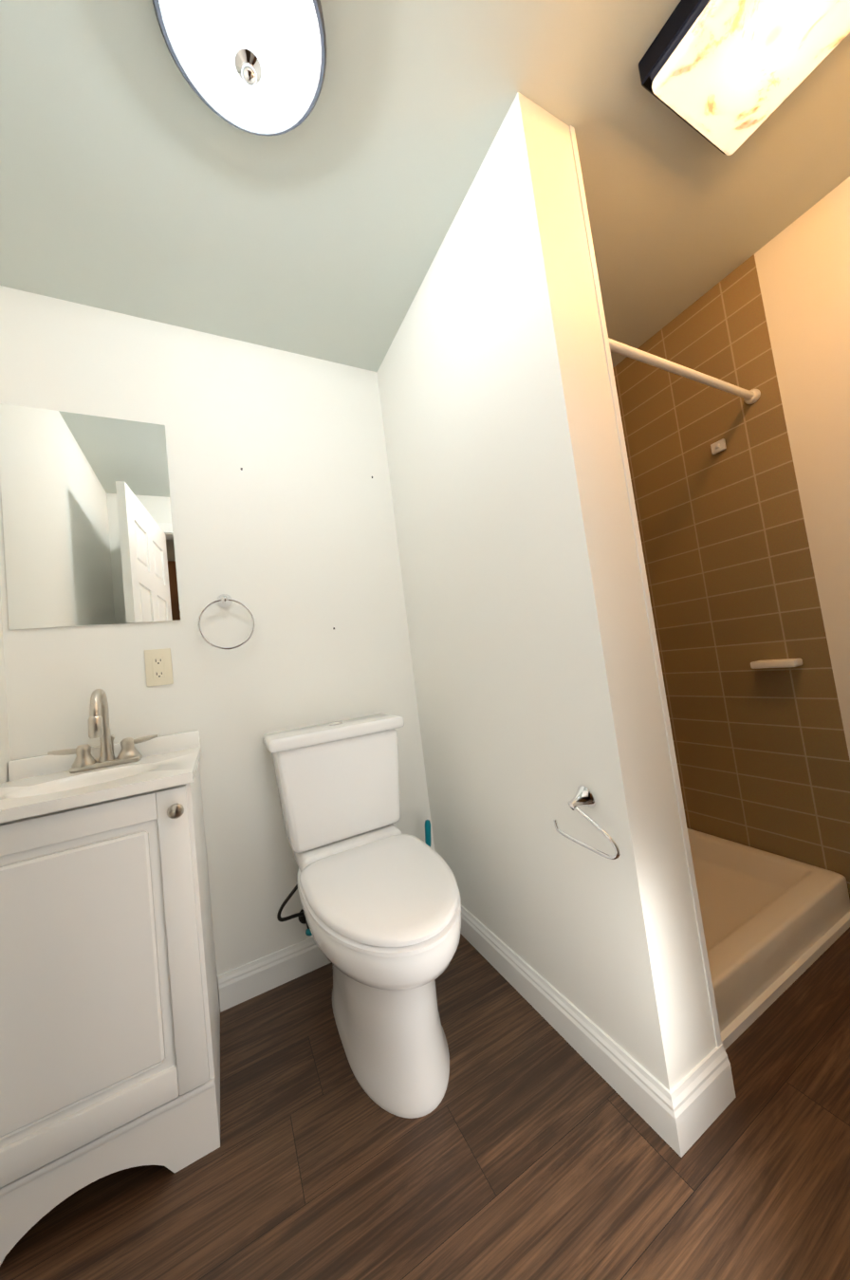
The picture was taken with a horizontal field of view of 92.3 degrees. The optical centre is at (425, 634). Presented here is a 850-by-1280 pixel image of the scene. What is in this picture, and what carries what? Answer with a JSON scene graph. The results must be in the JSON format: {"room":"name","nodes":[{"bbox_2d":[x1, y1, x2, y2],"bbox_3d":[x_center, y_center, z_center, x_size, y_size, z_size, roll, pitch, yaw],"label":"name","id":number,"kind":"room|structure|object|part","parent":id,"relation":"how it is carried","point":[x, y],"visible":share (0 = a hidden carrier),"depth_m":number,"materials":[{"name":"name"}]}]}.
{"room":"bathroom","nodes":[
{"label":"bathroom","id":0,"kind":"room"},
{"bbox_2d":[0,586,9,784],"bbox_3d":[-0.858,-0.015,0.400,0.100,2.280,1.626,-5,-4,-27],"label":"wall","id":1,"kind":"structure","parent":0,"point":[4,753],"depth_m":1.12,"materials":[{"name":"white paint"}]},
{"bbox_2d":[0,285,434,1008],"bbox_3d":[-0.614,0.028,1.491,1.525,2.280,0.100,-5,-4,-27],"label":"wall","id":2,"kind":"structure","parent":0,"point":[287,536],"depth_m":1.42,"materials":[{"name":"white paint"}]},
{"bbox_2d":[0,403,181,630],"bbox_3d":[-1.029,-0.364,1.270,0.418,0.672,0.006,-5,-4,-27],"label":"mirror","id":3,"kind":"object","parent":2,"relation":"attached to","point":[87,525],"visible":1,"depth_m":1.26,"materials":[{"name":"clear glass"}]},
{"bbox_2d":[7,729,201,789],"bbox_3d":[-0.930,0.364,1.217,0.455,0.076,0.021,-5,-4,-27],"label":"backsplash","id":4,"kind":"structure","parent":2,"relation":"attached to","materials":[{"name":"white stone"}]},
{"bbox_2d":[144,648,173,686],"bbox_3d":[-0.848,0.103,1.300,0.072,0.116,0.008,-5,-4,-27],"label":"electrical outlet","id":5,"kind":"object","parent":2,"relation":"attached to","point":[158,669],"visible":1,"depth_m":1.30,"materials":[{"name":"beige plastic"}]},
{"bbox_2d":[197,593,255,649],"bbox_3d":[-0.673,-0.046,1.385,0.174,0.196,0.048,-5,-4,-27],"label":"towel ring","id":6,"kind":"object","parent":2,"relation":"attached to","point":[224,601],"visible":1,"depth_m":1.38,"materials":[{"name":"silver metal"}]},
{"bbox_2d":[217,936,331,1012],"bbox_3d":[-0.288,1.086,1.454,0.798,0.100,0.014,-5,-4,-27],"label":"baseboard","id":7,"kind":"structure","parent":2,"relation":"attached to","point":[247,981],"depth_m":1.33,"materials":[{"name":"white paint"}]},
{"bbox_2d":[0,927,849,1279],"bbox_3d":[0.552,0.998,0.183,3.000,0.100,3.450,-5,-4,-27],"label":"floor","id":8,"kind":"structure","parent":0,"point":[533,1145],"depth_m":0.80,"materials":[{"name":"brown wood"}]},
{"bbox_2d":[0,688,220,1265],"bbox_3d":[-0.790,0.647,0.995,0.455,1.032,0.474,-5,-4,-27],"label":"bathroom vanity","id":9,"kind":"object","parent":8,"relation":"on","point":[109,1033],"visible":1,"depth_m":0.84,"materials":[{"name":"painted wood"},{"name":"brushed nickel"}]},
{"bbox_3d":[-0.735,0.390,0.835,0.315,0.058,0.019,-5,-4,-27],"label":"door rail","id":10,"kind":"part","parent":9,"relation":"part of","materials":[{"name":"white wood"}]},
{"bbox_3d":[-0.665,0.956,0.797,0.315,0.058,0.019,-5,-4,-27],"label":"door rail","id":11,"kind":"part","parent":9,"relation":"part of","materials":[{"name":"white wood"}]},
{"bbox_3d":[-0.702,0.673,0.820,0.319,0.518,0.008,-5,-4,-27],"label":"door panel","id":12,"kind":"part","parent":9,"relation":"part of","materials":[{"name":"white wood"}]},
{"bbox_2d":[0,746,201,846],"bbox_3d":[-0.820,0.397,1.010,0.455,0.090,0.438,-5,-4,-27],"label":"countertop","id":13,"kind":"structure","parent":9,"relation":"on","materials":[{"name":"white stone"}]},
{"bbox_2d":[47,688,158,773],"bbox_3d":[-0.897,0.258,1.130,0.251,0.219,0.140,-5,-4,-27],"label":"faucet","id":14,"kind":"object","parent":13,"relation":"on","point":[129,759],"depth_m":1.13,"materials":[{"name":"silver metal"}]},
{"bbox_3d":[-0.659,1.068,0.804,0.447,0.140,0.020,-5,-4,-27],"label":"rail","id":15,"kind":"part","parent":9,"relation":"part of","materials":[{"name":"white wood"}]},
{"bbox_3d":[-0.549,0.387,0.901,0.032,0.032,0.031,-5,-4,-27],"label":"door knob","id":16,"kind":"part","parent":9,"relation":"part of","materials":[{"name":"silver metal"}]},
{"bbox_2d":[262,713,461,1118],"bbox_3d":[-0.159,0.686,1.163,0.460,0.822,0.734,-5,-4,-27],"label":"toilet","id":17,"kind":"object","parent":8,"relation":"on","point":[379,915],"visible":1,"depth_m":1.02,"materials":[{"name":"white ceramic"}]},
{"bbox_3d":[-0.384,0.993,1.368,0.034,0.025,0.033,-5,-4,-27],"label":"valve handle","id":18,"kind":"part","parent":17,"relation":"part of","materials":[{"name":"teal plastic"}]},
{"bbox_3d":[-0.316,0.333,1.421,0.448,0.040,0.210,-5,-4,-27],"label":"tank lid","id":19,"kind":"part","parent":17,"relation":"part of","materials":[{"name":"white ceramic"}]},
{"bbox_3d":[-0.295,0.513,1.411,0.407,0.322,0.192,-5,-4,-27],"label":"tank","id":20,"kind":"part","parent":17,"relation":"part of","materials":[{"name":"white ceramic"}]},
{"bbox_3d":[-0.107,0.650,1.071,0.374,0.028,0.507,-5,-4,-27],"label":"lid","id":21,"kind":"part","parent":17,"relation":"part of","materials":[{"name":"white plastic"}]},
{"bbox_3d":[-0.103,0.672,1.066,0.380,0.016,0.508,-5,-4,-27],"label":"seat","id":22,"kind":"part","parent":17,"relation":"part of","materials":[{"name":"white plastic"}]},
{"bbox_2d":[425,819,431,846],"bbox_3d":[0.001,0.903,1.518,0.096,0.402,0.091,-5,-4,-27],"label":"toilet brush","id":23,"kind":"object","parent":8,"relation":"on","point":[428,840],"visible":0.23,"depth_m":1.53,"materials":[{"name":"teal plastic"}]},
{"bbox_2d":[687,828,849,1033],"bbox_3d":[0.815,0.941,1.537,0.879,0.130,0.883,-5,-4,-27],"label":"shower pan","id":24,"kind":"object","parent":8,"relation":"on","point":[769,918],"visible":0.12,"depth_m":1.28,"materials":[{"name":"white plastic"}]},
{"bbox_2d":[720,910,849,1050],"bbox_3d":[1.022,0.943,1.136,0.880,0.022,0.015,-5,-4,-27],"label":"trim strip","id":25,"kind":"object","parent":8,"relation":"on","point":[734,1029],"visible":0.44,"depth_m":1.10,"materials":[{"name":"white paint"}]},
{"bbox_2d":[0,0,849,371],"bbox_3d":[0.261,-1.359,0.341,3.000,0.100,3.450,-5,-4,-27],"label":"ceiling","id":26,"kind":"structure","parent":0,"point":[139,178],"depth_m":1.07,"materials":[{"name":"white paint"}]},
{"bbox_2d":[152,0,326,136],"bbox_3d":[-0.345,-1.133,0.789,0.310,0.138,0.310,-5,-4,-27],"label":"dome ceiling light","id":27,"kind":"object","parent":26,"relation":"attached to","point":[254,66],"visible":1,"depth_m":0.78,"materials":[{"name":"white glass"}]},
{"bbox_2d":[638,0,849,155],"bbox_3d":[0.717,-1.285,0.849,0.346,0.087,0.346,-5,-4,-27],"label":"square ceiling light","id":28,"kind":"object","parent":26,"relation":"attached to","point":[727,77],"visible":1,"depth_m":0.88,"materials":[{"name":"white glass"}]},
{"bbox_2d":[377,92,716,1091],"bbox_3d":[0.220,-0.085,1.334,0.175,2.280,0.951,-5,-4,-27],"label":"wall","id":29,"kind":"structure","parent":0,"point":[537,694],"depth_m":1.01,"materials":[{"name":"white paint"}]},
{"bbox_2d":[460,905,681,1157],"bbox_3d":[0.272,1.001,1.212,0.014,0.100,0.965,-5,-4,-27],"label":"baseboard","id":30,"kind":"structure","parent":29,"relation":"attached to","point":[643,1093],"depth_m":0.98,"materials":[{"name":"white paint"}]},
{"bbox_2d":[553,784,620,859],"bbox_3d":[0.361,0.402,0.902,0.056,0.123,0.176,-5,-4,-27],"label":"paper holder","id":31,"kind":"object","parent":29,"relation":"attached to","point":[584,796],"visible":1,"depth_m":0.90,"materials":[{"name":"silver metal"}]},
{"bbox_2d":[569,125,722,1047],"bbox_3d":[0.488,-0.192,0.979,0.016,2.180,0.063,-5,-4,-27],"label":"trim","id":32,"kind":"structure","parent":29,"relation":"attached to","point":[695,899],"depth_m":0.94,"materials":[{"name":"white paint"}]},
{"bbox_2d":[669,1043,736,1157],"bbox_3d":[0.564,0.939,0.832,0.193,0.100,0.014,-5,-4,-27],"label":"baseboard","id":33,"kind":"structure","parent":29,"relation":"attached to","point":[703,1094],"depth_m":0.82,"materials":[{"name":"white paint"}]},
{"bbox_2d":[754,176,849,760],"bbox_3d":[1.497,-0.259,1.088,0.100,2.280,0.680,-5,-4,-27],"label":"wall","id":34,"kind":"structure","parent":0,"point":[803,264],"depth_m":1.32,"materials":[{"name":"white paint"}]},
{"bbox_2d":[612,254,849,899],"bbox_3d":[1.133,-0.166,1.809,0.100,2.280,0.946,-5,-4,-27],"label":"wall tiles","id":35,"kind":"structure","parent":34,"relation":"attached to","point":[763,760],"depth_m":1.57,"materials":[{"name":"brown tile"}]},
{"bbox_2d":[608,337,760,404],"bbox_3d":[0.794,-0.826,1.275,0.883,0.048,0.048,-5,-4,-27],"label":"shower rail","id":36,"kind":"object","parent":35,"relation":"attached to","point":[751,397],"visible":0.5,"depth_m":1.27,"materials":[{"name":"white plastic"}]},
{"bbox_2d":[710,438,726,454],"bbox_3d":[1.133,-0.727,1.578,0.020,0.042,0.048,-5,-4,-27],"label":"hook","id":37,"kind":"object","parent":35,"relation":"attached to","point":[718,446],"visible":0.58,"depth_m":1.56,"materials":[{"name":"white plastic"}]},
{"bbox_2d":[750,658,802,668],"bbox_3d":[1.245,0.102,1.450,0.068,0.025,0.130,-5,-4,-27],"label":"shelf","id":38,"kind":"object","parent":35,"relation":"attached to","point":[779,663],"visible":1,"depth_m":1.42,"materials":[{"name":"white ceramic"}]}
]}

